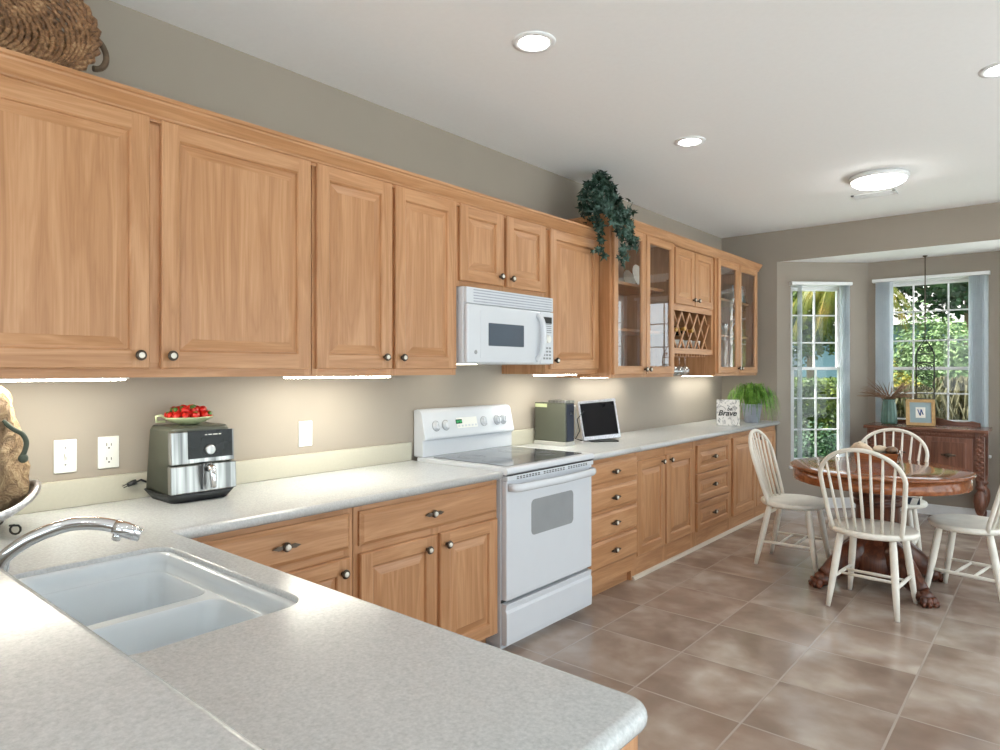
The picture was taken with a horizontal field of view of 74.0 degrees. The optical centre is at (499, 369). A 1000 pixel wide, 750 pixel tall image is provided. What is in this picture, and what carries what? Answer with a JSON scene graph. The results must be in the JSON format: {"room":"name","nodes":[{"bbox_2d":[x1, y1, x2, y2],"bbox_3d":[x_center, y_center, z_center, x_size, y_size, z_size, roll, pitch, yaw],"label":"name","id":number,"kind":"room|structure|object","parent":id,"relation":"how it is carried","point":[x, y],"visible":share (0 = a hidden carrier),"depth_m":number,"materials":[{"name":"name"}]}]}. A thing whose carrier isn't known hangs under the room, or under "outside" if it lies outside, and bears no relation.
{"room":"kitchen","nodes":[
{"label":"kitchen","id":0,"kind":"room"},
{"bbox_2d":[0,0,721,515],"bbox_3d":[-1.022,-0.003,3.076,0.130,2.745,10.441,0,0,40],"label":"wall","id":1,"kind":"structure","parent":0,"point":[147,53],"depth_m":3.11,"materials":[{"name":"beige paint"}]},
{"bbox_2d":[54,439,76,473],"bbox_3d":[-1.539,0.306,2.350,0.016,0.118,0.072,0,0,40],"label":"light switch","id":2,"kind":"object","parent":1,"relation":"attached to","point":[65,451],"visible":1,"depth_m":2.35,"materials":[{"name":"white plastic"}]},
{"bbox_2d":[98,436,118,468],"bbox_3d":[-1.452,0.305,2.459,0.008,0.118,0.072,0,0,40],"label":"wall outlet","id":3,"kind":"object","parent":1,"relation":"attached to","point":[108,446],"visible":1,"depth_m":2.46,"materials":[{"name":"white plastic"}]},
{"bbox_2d":[104,440,113,449],"bbox_3d":[-1.449,0.279,2.457,0.002,0.036,0.034,0,0,40],"label":"socket","id":4,"kind":"object","parent":3,"relation":"attached to","point":[108,444],"depth_m":2.46,"materials":[{"name":"white plastic"}]},
{"bbox_2d":[104,454,113,463],"bbox_3d":[-1.449,0.331,2.457,0.002,0.036,0.034,0,0,40],"label":"socket","id":5,"kind":"object","parent":3,"relation":"attached to","point":[108,458],"depth_m":2.46,"materials":[{"name":"white plastic"}]},
{"bbox_2d":[0,75,310,378],"bbox_3d":[-1.296,-0.420,2.345,0.390,0.890,1.261,0,0,40],"label":"upper cabinet","id":6,"kind":"object","parent":1,"relation":"attached to","point":[131,245],"visible":1,"depth_m":2.21,"materials":[{"name":"brown wood"}]},
{"bbox_2d":[0,0,109,71],"bbox_3d":[-1.628,-1.123,1.966,0.221,0.520,0.834,0,0,40],"label":"wicker basket","id":7,"kind":"object","parent":6,"relation":"on","point":[80,49],"visible":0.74,"depth_m":2.19,"materials":[{"name":"brown wicker"}]},
{"bbox_2d":[0,378,128,381],"bbox_3d":[-1.451,0.030,2.038,0.083,0.010,0.550,0,0,40],"label":"light","id":8,"kind":"object","parent":6,"relation":"attached to","point":[10,379],"visible":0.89,"depth_m":2.07,"materials":[{"name":"white"}]},
{"bbox_2d":[0,47,601,240],"bbox_3d":[-0.454,-0.882,3.079,0.052,0.079,3.466,0,0,40],"label":"crown molding","id":9,"kind":"structure","parent":6,"relation":"attached to","point":[13,64],"depth_m":2.47,"materials":[{"name":"brown wood"}]},
{"bbox_2d":[14,442,410,514],"bbox_3d":[-1.150,0.439,2.804,0.020,0.096,2.060,0,0,40],"label":"backsplash","id":10,"kind":"structure","parent":1,"relation":"attached to","point":[54,495],"depth_m":2.86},
{"bbox_2d":[299,421,311,446],"bbox_3d":[-0.909,0.298,3.101,0.008,0.118,0.072,0,0,40],"label":"wall outlet","id":11,"kind":"object","parent":1,"relation":"attached to","point":[305,427],"visible":1,"depth_m":3.10,"materials":[{"name":"white plastic"}]},
{"bbox_2d":[303,424,308,431],"bbox_3d":[-0.907,0.272,3.099,0.002,0.036,0.034,0,0,40],"label":"socket","id":12,"kind":"object","parent":11,"relation":"attached to","point":[305,426],"depth_m":3.10,"materials":[{"name":"white plastic"}]},
{"bbox_2d":[303,435,308,442],"bbox_3d":[-0.907,0.324,3.099,0.002,0.036,0.034,0,0,40],"label":"socket","id":13,"kind":"object","parent":11,"relation":"attached to","point":[305,437],"depth_m":3.10,"materials":[{"name":"white plastic"}]},
{"bbox_2d":[311,163,455,375],"bbox_3d":[-0.611,-0.420,3.155,0.390,0.890,0.852,0,0,40],"label":"upper cabinet","id":14,"kind":"object","parent":1,"relation":"attached to","point":[383,257],"visible":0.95,"depth_m":3.00,"materials":[{"name":"brown wood"}]},
{"bbox_2d":[281,375,392,378],"bbox_3d":[-0.704,0.030,2.922,0.083,0.010,0.528,0,0,40],"label":"light","id":15,"kind":"object","parent":14,"relation":"attached to","point":[380,376],"visible":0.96,"depth_m":2.86,"materials":[{"name":"white"}]},
{"bbox_2d":[456,203,545,296],"bbox_3d":[-0.088,-0.647,3.775,0.390,0.435,0.762,0,0,40],"label":"upper cabinet","id":16,"kind":"object","parent":1,"relation":"attached to","point":[494,252],"visible":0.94,"depth_m":3.62,"materials":[{"name":"brown wood"}]},
{"bbox_2d":[456,286,552,364],"bbox_3d":[-0.060,-0.228,3.752,0.460,0.398,0.756,0,0,40],"label":"microwave","id":17,"kind":"object","parent":16,"relation":"attached to","point":[493,327],"visible":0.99,"depth_m":3.56,"materials":[{"name":"white plastic"}]},
{"bbox_2d":[512,428,534,445],"bbox_3d":[0.240,0.439,4.450,0.020,0.096,0.610,0,0,40],"label":"backsplash","id":18,"kind":"structure","parent":1,"relation":"attached to","point":[525,436],"depth_m":4.33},
{"bbox_2d":[502,228,598,373],"bbox_3d":[0.352,-0.420,4.296,0.390,0.890,0.594,0,0,40],"label":"upper cabinet","id":19,"kind":"object","parent":1,"relation":"attached to","point":[572,272],"visible":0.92,"depth_m":4.17,"materials":[{"name":"brown wood"}]},
{"bbox_2d":[532,374,575,375],"bbox_3d":[0.349,0.030,4.169,0.083,0.010,0.380,0,0,40],"label":"light","id":20,"kind":"object","parent":19,"relation":"attached to","point":[532,374],"visible":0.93,"depth_m":4.08,"materials":[{"name":"white"}]},
{"bbox_2d":[557,224,673,377],"bbox_3d":[0.885,-0.462,4.856,0.480,1.027,0.942,0,0,40],"label":"upper cabinet","id":21,"kind":"object","parent":1,"relation":"attached to","point":[636,322],"visible":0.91,"depth_m":4.81,"materials":[{"name":"brown wood"}]},
{"bbox_2d":[574,169,639,269],"bbox_3d":[0.722,-1.016,4.459,0.511,0.756,0.507,0,0,-29],"label":"ivy plant","id":22,"kind":"object","parent":21,"relation":"on","point":[609,204],"visible":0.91,"depth_m":4.33,"materials":[{"name":"green plant"}]},
{"bbox_2d":[624,270,635,283],"bbox_3d":[1.019,-0.708,5.220,0.051,0.165,0.170,0,0,40],"label":"plate","id":23,"kind":"object","parent":21,"relation":"on","point":[628,277],"visible":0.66,"depth_m":5.24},
{"bbox_2d":[632,265,638,284],"bbox_3d":[1.055,-0.715,5.045,0.053,0.178,0.184,0,0,40],"label":"plate","id":24,"kind":"object","parent":21,"relation":"on","point":[635,270],"visible":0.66,"depth_m":5.04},
{"bbox_2d":[618,281,663,295],"bbox_3d":[0.841,-0.610,4.893,0.350,0.020,0.908,0,0,40],"label":"shelf","id":25,"kind":"object","parent":21,"relation":"attached to","point":[624,288],"depth_m":5.07,"materials":[{"name":"brown wood"}]},
{"bbox_2d":[618,327,663,335],"bbox_3d":[0.841,-0.285,4.893,0.350,0.020,0.908,0,0,40],"label":"shelf","id":26,"kind":"object","parent":21,"relation":"attached to","point":[621,331],"depth_m":5.01,"materials":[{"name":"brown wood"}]},
{"bbox_2d":[568,213,762,271],"bbox_3d":[1.472,-0.997,5.557,0.471,0.066,2.852,0,0,40],"label":"crown molding","id":27,"kind":"structure","parent":21,"relation":"on","point":[644,228],"depth_m":5.18,"materials":[{"name":"brown wood"}]},
{"bbox_2d":[674,245,712,356],"bbox_3d":[1.442,-0.542,5.531,0.460,0.865,0.800,0,0,40],"label":"wine rack cabinet","id":28,"kind":"object","parent":1,"relation":"attached to","point":[693,271],"visible":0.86,"depth_m":5.45,"materials":[{"name":"brown wood"}]},
{"bbox_2d":[675,329,693,335],"bbox_3d":[1.459,-0.320,5.522,0.313,0.072,0.071,0,0,40],"label":"wine bottle","id":29,"kind":"object","parent":28,"relation":"in","point":[689,330],"visible":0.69,"depth_m":5.44,"materials":[{"name":"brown glass"}]},
{"bbox_2d":[673,258,756,375],"bbox_3d":[2.039,-0.462,6.223,0.480,1.027,1.020,0,0,40],"label":"upper cabinet","id":30,"kind":"object","parent":1,"relation":"attached to","point":[734,346],"visible":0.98,"depth_m":6.17,"materials":[{"name":"brown wood"}]},
{"bbox_2d":[721,298,748,307],"bbox_3d":[1.996,-0.640,6.260,0.350,0.020,0.986,0,0,40],"label":"shelf","id":31,"kind":"object","parent":30,"relation":"attached to","point":[725,303],"depth_m":6.43,"materials":[{"name":"brown wood"}]},
{"bbox_2d":[721,335,748,339],"bbox_3d":[1.996,-0.310,6.260,0.350,0.020,0.986,0,0,40],"label":"shelf","id":32,"kind":"object","parent":30,"relation":"attached to","point":[723,337],"depth_m":6.41,"materials":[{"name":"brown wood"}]},
{"bbox_2d":[732,285,745,302],"bbox_3d":[2.330,-0.739,6.500,0.156,0.179,0.081,0,0,-35],"label":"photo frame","id":33,"kind":"object","parent":30,"relation":"on","point":[743,295],"visible":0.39,"depth_m":6.51,"materials":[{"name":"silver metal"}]},
{"bbox_2d":[110,0,999,237],"bbox_3d":[0.661,-1.435,1.635,4.560,0.120,10.411,0,0,40],"label":"ceiling","id":34,"kind":"structure","parent":0,"point":[790,101],"depth_m":3.19,"materials":[{"name":"paint"}]},
{"bbox_2d":[512,31,555,52],"bbox_3d":[0.142,-1.371,2.778,0.184,0.008,0.184,0,0,40],"label":"recessed light","id":35,"kind":"object","parent":34,"relation":"in","point":[529,41],"visible":1,"depth_m":2.77,"materials":[{"name":"white"}]},
{"bbox_2d":[674,136,705,146],"bbox_3d":[1.140,-1.371,3.985,0.184,0.008,0.184,0,0,40],"label":"recessed light","id":36,"kind":"object","parent":34,"relation":"in","point":[689,141],"visible":1,"depth_m":3.97,"materials":[{"name":"white"}]},
{"bbox_2d":[851,189,897,199],"bbox_3d":[2.933,-1.371,5.193,0.300,0.008,0.140,0,0,40],"label":"ceiling vent","id":37,"kind":"object","parent":34,"relation":"in","point":[887,192],"visible":1,"depth_m":5.18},
{"bbox_2d":[848,168,909,189],"bbox_3d":[2.678,-1.335,4.689,0.380,0.079,0.380,0,0,40],"label":"flush ceiling light","id":38,"kind":"object","parent":34,"relation":"attached to","point":[877,179],"visible":1,"depth_m":4.59,"materials":[{"name":"white"}]},
{"bbox_2d":[852,174,906,189],"bbox_3d":[2.678,-1.319,4.689,0.340,0.045,0.340,0,0,40],"label":"diffuser","id":39,"kind":"object","parent":38,"relation":"attached to","point":[859,181],"depth_m":4.61,"materials":[{"name":"white"}]},
{"bbox_2d":[978,62,999,77],"bbox_3d":[2.290,-1.371,3.021,0.184,0.008,0.184,0,0,40],"label":"recessed light","id":40,"kind":"object","parent":34,"relation":"in","point":[993,70],"visible":1,"depth_m":3.04,"materials":[{"name":"white"}]},
{"bbox_2d":[632,508,776,579],"bbox_3d":[1.785,1.359,5.405,0.022,0.022,2.838,0,0,40],"label":"trim","id":41,"kind":"structure","parent":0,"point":[649,570],"depth_m":5.04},
{"bbox_2d":[502,508,999,749],"bbox_3d":[0.941,1.430,1.967,4.560,0.120,11.280,0,0,40],"label":"floor","id":42,"kind":"structure","parent":0,"point":[720,649],"depth_m":3.20,"materials":[{"name":"tile"}]},
{"bbox_2d":[192,508,351,595],"bbox_3d":[-0.996,0.949,2.490,0.660,0.842,0.660,0,0,40],"label":"base cabinet","id":43,"kind":"object","parent":42,"relation":"on","point":[317,549],"visible":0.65,"depth_m":2.38,"materials":[{"name":"brown wood"}]},
{"bbox_2d":[352,480,496,643],"bbox_3d":[-0.505,0.949,3.072,0.660,0.842,0.855,0,0,40],"label":"base cabinet","id":44,"kind":"object","parent":42,"relation":"on","point":[431,558],"visible":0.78,"depth_m":2.88,"materials":[{"name":"brown wood"}]},
{"bbox_2d":[414,404,595,648],"bbox_3d":[0.051,0.792,3.679,0.726,1.156,0.778,0,0,40],"label":"stove","id":45,"kind":"object","parent":42,"relation":"on","point":[544,577],"visible":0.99,"depth_m":3.51,"materials":[{"name":"white metal"}]},
{"bbox_2d":[417,445,593,476],"bbox_3d":[0.045,0.492,3.683,0.636,0.042,0.778,0,0,40],"label":"cooktop","id":46,"kind":"object","parent":45,"relation":"in","point":[513,461],"depth_m":3.57,"materials":[{"name":"ceramic"}]},
{"bbox_2d":[588,452,636,596],"bbox_3d":[0.472,0.949,4.234,0.654,0.842,0.606,0,0,40],"label":"base cabinet","id":47,"kind":"object","parent":42,"relation":"on","point":[614,483],"visible":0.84,"depth_m":4.04,"materials":[{"name":"brown wood"}]},
{"bbox_2d":[621,735,637,749],"bbox_3d":[-0.553,0.949,1.307,1.588,0.842,0.482,0,0,40],"label":"base cabinet","id":48,"kind":"object","parent":42,"relation":"on","point":[633,744],"visible":0.16,"depth_m":0.96,"materials":[{"name":"brown wood"}]},
{"bbox_2d":[0,442,647,749],"bbox_3d":[-0.297,0.459,2.091,2.243,0.135,2.092,0,0,40],"label":"countertop","id":49,"kind":"structure","parent":48,"relation":"on","point":[331,669],"depth_m":1.15,"materials":[{"name":"stone"}]},
{"bbox_2d":[0,479,41,534],"bbox_3d":[-1.607,0.415,1.894,0.386,0.144,0.497,0,0,40],"label":"serving tray","id":50,"kind":"object","parent":49,"relation":"on","point":[35,485],"visible":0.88,"depth_m":1.95,"materials":[{"name":"silver metal"}]},
{"bbox_2d":[0,386,29,511],"bbox_3d":[-1.606,0.248,1.894,0.308,0.400,0.456,0,0,40],"label":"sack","id":51,"kind":"object","parent":50,"relation":"in","point":[14,462],"visible":0.94,"depth_m":1.96,"materials":[{"name":"fabric"}]},
{"bbox_2d":[0,517,143,571],"bbox_3d":[-0.969,0.405,1.448,0.343,0.165,0.083,0,0,-5],"label":"faucet","id":52,"kind":"object","parent":49,"relation":"on","point":[118,528],"visible":0.84,"depth_m":1.44,"materials":[{"name":"silver metal"}]},
{"bbox_2d":[18,552,295,654],"bbox_3d":[-0.793,0.599,1.479,0.691,0.202,0.378,0,0,40],"label":"sink","id":53,"kind":"object","parent":49,"relation":"in","point":[145,602],"visible":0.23,"depth_m":1.63,"materials":[{"name":"ceramic"}]},
{"bbox_2d":[123,422,235,503],"bbox_3d":[-1.194,0.349,2.503,0.307,0.278,0.329,0,0,40],"label":"air fryer","id":54,"kind":"object","parent":49,"relation":"on","point":[195,462],"visible":1,"depth_m":2.46,"materials":[{"name":"grey plastic"}]},
{"bbox_2d":[155,414,212,424],"bbox_3d":[-1.211,0.187,2.541,0.150,0.044,0.221,0,0,40],"label":"serving dish","id":55,"kind":"object","parent":54,"relation":"on","point":[192,420],"visible":0.87,"depth_m":2.50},
{"bbox_2d":[172,412,180,417],"bbox_3d":[-1.214,0.172,2.488,0.028,0.029,0.030,0,0,-8],"label":"strawberry","id":56,"kind":"object","parent":55,"relation":"on","point":[175,414],"visible":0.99,"depth_m":2.48,"materials":[{"name":"red plant"}]},
{"bbox_2d":[182,412,189,417],"bbox_3d":[-1.183,0.172,2.498,0.030,0.029,0.029,0,0,38],"label":"strawberry","id":57,"kind":"object","parent":55,"relation":"on","point":[184,414],"visible":0.99,"depth_m":2.49,"materials":[{"name":"red plant"}]},
{"bbox_2d":[191,411,199,416],"bbox_3d":[-1.157,0.173,2.519,0.029,0.032,0.029,0,0,40],"label":"strawberry","id":58,"kind":"object","parent":55,"relation":"on","point":[194,414],"visible":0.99,"depth_m":2.51,"materials":[{"name":"red plant"}]},
{"bbox_2d":[200,411,207,416],"bbox_3d":[-1.140,0.172,2.549,0.029,0.030,0.029,0,0,25],"label":"strawberry","id":59,"kind":"object","parent":55,"relation":"on","point":[203,413],"visible":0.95,"depth_m":2.54,"materials":[{"name":"red plant"}]},
{"label":"strawberry","id":60,"kind":"object","parent":55,"relation":"on","visible":0},
{"bbox_2d":[172,407,180,412],"bbox_3d":[-1.225,0.153,2.509,0.029,0.029,0.030,0,0,-29],"label":"strawberry","id":61,"kind":"object","parent":60,"relation":"on","point":[175,409],"visible":0.88,"depth_m":2.50,"materials":[{"name":"red plant"}]},
{"label":"strawberry","id":62,"kind":"object","parent":55,"relation":"on","visible":0},
{"bbox_2d":[191,406,198,412],"bbox_3d":[-1.166,0.154,2.533,0.029,0.032,0.028,0,0,-42],"label":"strawberry","id":63,"kind":"object","parent":62,"relation":"on","point":[194,408],"visible":0.84,"depth_m":2.52,"materials":[{"name":"red plant"}]},
{"bbox_2d":[627,442,693,579],"bbox_3d":[0.963,0.954,4.845,0.615,0.832,0.954,0,0,40],"label":"base cabinet","id":64,"kind":"object","parent":42,"relation":"on","point":[665,475],"visible":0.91,"depth_m":4.65,"materials":[{"name":"brown wood"}]},
{"bbox_2d":[512,419,779,460],"bbox_3d":[1.404,0.465,5.342,0.648,0.147,3.506,0,0,40],"label":"countertop","id":65,"kind":"structure","parent":64,"relation":"on","point":[629,442],"depth_m":4.77,"materials":[{"name":"stone"}]},
{"bbox_2d":[534,400,576,445],"bbox_3d":[0.364,0.342,4.339,0.274,0.292,0.108,0,0,40],"label":"countertop appliance","id":66,"kind":"object","parent":65,"relation":"on","point":[554,419],"visible":1,"depth_m":4.28,"materials":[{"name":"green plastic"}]},
{"bbox_2d":[575,398,620,441],"bbox_3d":[0.694,0.352,4.673,0.317,0.301,0.150,0,0,-8],"label":"digital photo frame","id":67,"kind":"object","parent":65,"relation":"on","point":[599,422],"visible":0.98,"depth_m":4.68,"materials":[{"name":"silver metal"}]},
{"bbox_2d":[716,399,739,425],"bbox_3d":[2.047,0.383,5.951,0.196,0.234,0.036,0,0,19],"label":"sign","id":68,"kind":"object","parent":65,"relation":"on","point":[728,411],"visible":1,"depth_m":5.94,"materials":[{"name":"white"}]},
{"bbox_2d":[725,382,781,422],"bbox_3d":[2.402,0.319,6.322,0.561,0.412,0.544,0,0,10],"label":"potted plant","id":69,"kind":"object","parent":65,"relation":"on","point":[752,407],"visible":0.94,"depth_m":6.24,"materials":[{"name":"green plant"}]},
{"bbox_2d":[693,435,729,546],"bbox_3d":[1.502,0.954,5.488,0.609,0.832,0.716,0,0,40],"label":"base cabinet","id":70,"kind":"object","parent":42,"relation":"on","point":[711,455],"visible":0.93,"depth_m":5.28,"materials":[{"name":"brown wood"}]},
{"bbox_2d":[729,426,775,528],"bbox_3d":[2.118,0.954,6.212,0.615,0.832,1.176,0,0,40],"label":"base cabinet","id":71,"kind":"object","parent":42,"relation":"on","point":[746,493],"visible":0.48,"depth_m":5.84,"materials":[{"name":"brown wood"}]},
{"bbox_2d":[748,429,829,573],"bbox_3d":[2.056,0.903,4.715,0.512,0.940,0.476,0,0,39],"label":"chair","id":72,"kind":"object","parent":42,"relation":"on","point":[807,503],"visible":0.97,"depth_m":4.70,"materials":[{"name":"white wood"}]},
{"bbox_2d":[818,448,920,621],"bbox_3d":[2.156,0.903,3.855,0.476,0.940,0.512,0,0,44],"label":"chair","id":73,"kind":"object","parent":42,"relation":"on","point":[868,529],"visible":1,"depth_m":3.77,"materials":[{"name":"white wood"}]},
{"bbox_2d":[790,457,976,607],"bbox_3d":[2.426,0.995,4.260,1.033,0.746,1.033,0,0,43],"label":"dining table","id":74,"kind":"object","parent":42,"relation":"on","point":[924,478],"visible":0.73,"depth_m":4.11,"materials":[{"name":"brown wood"}]},
{"bbox_2d":[854,451,901,468],"bbox_3d":[2.449,0.574,4.294,0.250,0.095,0.210,0,0,37],"label":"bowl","id":75,"kind":"object","parent":74,"relation":"on","point":[864,458],"visible":0.62,"depth_m":4.21,"materials":[{"name":"brown wood"}]},
{"bbox_2d":[850,441,872,450],"bbox_3d":[2.363,0.504,4.330,0.080,0.073,0.182,0,0,-19],"label":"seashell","id":76,"kind":"object","parent":75,"relation":"on","point":[859,444],"visible":0.63,"depth_m":4.30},
{"bbox_2d":[872,445,886,452],"bbox_3d":[2.467,0.515,4.305,0.089,0.050,0.067,0,0,17],"label":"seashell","id":77,"kind":"object","parent":75,"relation":"on","point":[879,448],"visible":0.81,"depth_m":4.28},
{"bbox_2d":[885,446,897,453],"bbox_3d":[2.508,0.515,4.246,0.089,0.050,0.067,0,0,-29],"label":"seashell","id":78,"kind":"object","parent":75,"relation":"on","point":[889,450],"visible":0.94,"depth_m":4.22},
{"bbox_2d":[853,428,928,550],"bbox_3d":[2.791,0.903,4.756,0.476,0.940,0.512,0,0,37],"label":"chair","id":79,"kind":"object","parent":42,"relation":"on","point":[912,516],"visible":0.23,"depth_m":4.78,"materials":[{"name":"white wood"}]},
{"bbox_2d":[908,496,919,504],"bbox_3d":[2.791,0.891,4.567,0.160,0.046,0.101,0,0,23],"label":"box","id":80,"kind":"object","parent":79,"relation":"on","point":[915,500],"visible":0.47,"depth_m":4.51,"materials":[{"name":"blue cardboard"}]},
{"bbox_2d":[863,417,992,516],"bbox_3d":[3.890,0.902,6.047,0.940,0.935,0.469,0,0,40],"label":"sideboard","id":81,"kind":"object","parent":42,"relation":"on","point":[965,445],"visible":0.64,"depth_m":5.82,"materials":[{"name":"brown wood"}]},
{"bbox_2d":[858,380,920,424],"bbox_3d":[3.650,0.289,6.240,0.550,0.440,0.327,0,0,40],"label":"vase","id":82,"kind":"object","parent":81,"relation":"on","point":[888,411],"visible":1,"depth_m":6.20,"materials":[{"name":"teal ceramic"}]},
{"bbox_2d":[906,399,935,425],"bbox_3d":[3.841,0.388,6.059,0.228,0.241,0.108,0,0,28],"label":"picture frame","id":83,"kind":"object","parent":81,"relation":"on","point":[919,412],"visible":1,"depth_m":6.04,"materials":[{"name":"wood"}]},
{"bbox_2d":[916,407,925,417],"bbox_3d":[3.833,0.388,6.044,0.076,0.096,0.027,0,0,28],"label":"print","id":84,"kind":"object","parent":83,"relation":"attached to","point":[920,411],"depth_m":6.04,"materials":[{"name":"paper"}]},
{"bbox_2d":[925,486,999,599],"bbox_3d":[2.870,0.903,3.982,0.476,0.940,0.512,0,0,-40],"label":"chair","id":85,"kind":"object","parent":42,"relation":"on","point":[989,527],"visible":0.98,"depth_m":3.99,"materials":[{"name":"white wood"}]},
{"bbox_2d":[777,262,867,497],"bbox_3d":[3.208,0.149,6.659,0.944,2.442,0.130,0,0,-4],"label":"wall","id":86,"kind":"structure","parent":0,"point":[857,273],"depth_m":6.59,"materials":[{"name":"beige paint"}]},
{"bbox_2d":[789,285,839,468],"bbox_3d":[3.167,0.060,6.631,0.620,1.830,0.140,0,0,-4],"label":"window","id":87,"kind":"structure","parent":86,"relation":"in","point":[836,289],"depth_m":6.66,"materials":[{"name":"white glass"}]},
{"bbox_2d":[789,281,852,458],"bbox_3d":[3.168,0.026,6.548,0.620,1.788,0.063,0,0,-4],"label":"vertical blinds","id":88,"kind":"object","parent":87,"relation":"attached to","point":[844,286],"visible":0.77,"depth_m":6.54,"materials":[{"name":"fabric"}]},
{"bbox_2d":[828,497,855,507],"bbox_3d":[3.213,1.320,6.587,0.932,0.100,0.014,0,0,-4],"label":"baseboard","id":89,"kind":"structure","parent":86,"relation":"attached to","point":[838,499],"depth_m":6.59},
{"bbox_2d":[722,202,999,493],"bbox_3d":[3.988,-0.003,5.574,4.300,2.745,0.100,0,0,40],"label":"wall","id":90,"kind":"structure","parent":0,"point":[974,223],"depth_m":6.29,"materials":[{"name":"beige paint"}]},
{"bbox_2d":[782,239,999,262],"bbox_3d":[3.935,-1.197,6.114,2.640,0.250,0.819,0,0,40],"label":"ceiling","id":91,"kind":"structure","parent":0,"point":[990,245],"depth_m":6.10,"materials":[{"name":"paint"}]},
{"bbox_2d":[915,255,934,398],"bbox_3d":[3.980,-0.398,6.207,0.156,1.348,0.039,0,0,40],"label":"hanging ornament","id":92,"kind":"object","parent":91,"relation":"hanging from","point":[925,256],"visible":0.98,"depth_m":6.20,"materials":[{"name":"brown metal"}]},
{"bbox_2d":[868,251,998,509],"bbox_3d":[4.125,0.149,6.339,1.048,2.442,0.130,0,0,40],"label":"wall","id":93,"kind":"structure","parent":0,"point":[981,261],"depth_m":6.12,"materials":[{"name":"beige paint"}]},
{"bbox_2d":[893,275,990,457],"bbox_3d":[4.102,-0.044,6.326,0.950,1.678,0.140,0,0,40],"label":"window","id":94,"kind":"structure","parent":93,"relation":"in","point":[913,283],"depth_m":6.27,"materials":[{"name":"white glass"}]},
{"bbox_2d":[872,270,990,426],"bbox_3d":[4.048,-0.076,6.262,0.940,1.632,0.063,0,0,40],"label":"vertical blinds","id":95,"kind":"object","parent":94,"relation":"attached to","point":[978,280],"visible":0.78,"depth_m":6.04,"materials":[{"name":"fabric"}]},
{"bbox_2d":[900,504,998,518],"bbox_3d":[4.079,1.320,6.284,1.036,0.100,0.014,0,0,40],"label":"baseboard","id":96,"kind":"structure","parent":93,"relation":"attached to","point":[931,509],"depth_m":6.20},
{"bbox_2d":[999,251,999,503],"bbox_3d":[4.594,0.149,5.488,0.130,2.442,0.944,0,0,-6],"label":"wall","id":97,"kind":"structure","parent":0,"point":[999,251],"depth_m":5.95,"materials":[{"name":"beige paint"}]},
{"bbox_3d":[-0.794,0.895,1.028,1.540,0.951,0.145,0,0,40],"label":"wall","id":98,"kind":"structure","parent":0,"visible":0},
{"bbox_2d":[0,567,263,749],"bbox_3d":[-0.857,0.399,0.923,1.620,0.038,0.425,0,0,40],"label":"bar","id":99,"kind":"object","parent":98,"relation":"on","point":[64,686],"visible":1,"depth_m":0.77,"materials":[{"name":"stone"}]},
{"label":"strawberry","id":100,"kind":"object","parent":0,"visible":0},
{"bbox_2d":[181,407,189,412],"bbox_3d":[-1.193,0.153,2.511,0.029,0.029,0.030,0,0,34],"label":"strawberry","id":101,"kind":"object","parent":100,"relation":"on","point":[184,409],"visible":0.95,"depth_m":2.50,"materials":[{"name":"red plant"}]},
{"label":"outside","id":102,"kind":"structure","parent":0,"visible":0},
{"bbox_3d":[7.616,1.610,13.202,80.000,0.120,90.000,0,0,40],"label":"lawn","id":103,"kind":"structure","parent":102,"visible":0},
{"bbox_2d":[793,291,834,378],"bbox_3d":[8.482,-1.655,18.396,3.285,6.416,3.158,0,0,27],"label":"tree","id":104,"kind":"object","parent":103,"relation":"on","point":[807,333],"visible":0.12,"depth_m":17.59,"materials":[{"name":"green plant"}]},
{"bbox_2d":[794,376,836,456],"bbox_3d":[4.301,0.826,9.970,2.401,1.473,1.075,0,0,40],"label":"hedge","id":105,"kind":"object","parent":103,"relation":"on","point":[826,387],"visible":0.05,"depth_m":9.29,"materials":[{"name":"green plant"}]},
{"bbox_2d":[794,421,836,457],"bbox_3d":[4.030,1.136,8.296,0.895,1.013,0.879,0,0,-15],"label":"shrub","id":106,"kind":"object","parent":103,"relation":"on","point":[826,444],"visible":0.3,"depth_m":8.18,"materials":[{"name":"green plant"}]},
{"bbox_2d":[793,287,923,350],"bbox_3d":[5.931,-0.019,11.424,2.378,3.141,2.313,0,0,40],"label":"palm tree","id":107,"kind":"object","parent":103,"relation":"on","point":[806,300],"visible":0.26,"depth_m":11.23,"materials":[{"name":"green plant"}]},
{"bbox_2d":[793,290,963,384],"bbox_3d":[14.214,-0.750,23.337,11.800,4.600,7.000,0,0,40],"label":"sky","id":108,"kind":"structure","parent":103,"relation":"on","point":[826,360],"depth_m":21.99,"materials":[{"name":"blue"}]},
{"bbox_2d":[893,360,922,388],"bbox_3d":[5.728,0.720,9.524,0.914,1.874,0.964,0,0,11],"label":"shrub","id":109,"kind":"object","parent":103,"relation":"on","point":[897,373],"visible":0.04,"depth_m":9.49,"materials":[{"name":"yellow plant"}]},
{"bbox_2d":[893,384,961,419],"bbox_3d":[4.943,0.863,8.049,1.148,1.375,1.235,0,0,35],"label":"ornamental grass","id":110,"kind":"object","parent":103,"relation":"on","point":[941,399],"depth_m":7.81,"materials":[{"name":"plant"}]},
{"bbox_2d":[893,300,967,389],"bbox_3d":[6.817,0.233,10.521,2.013,2.714,1.747,0,0,25],"label":"shrub","id":111,"kind":"object","parent":103,"relation":"on","point":[958,353],"visible":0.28,"depth_m":10.16,"materials":[{"name":"green plant"}]},
{"bbox_2d":[893,282,967,345],"bbox_3d":[9.593,-1.384,14.067,3.938,5.872,5.513,0,0,-39],"label":"tree","id":112,"kind":"object","parent":103,"relation":"on","point":[960,289],"visible":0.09,"depth_m":13.90,"materials":[{"name":"green plant"}]},
{"bbox_2d":[920,375,967,420],"bbox_3d":[6.061,0.808,8.505,1.393,1.484,1.330,0,0,-4],"label":"ornamental grass","id":113,"kind":"object","parent":103,"relation":"on","point":[960,385],"depth_m":8.32,"materials":[{"name":"plant"}]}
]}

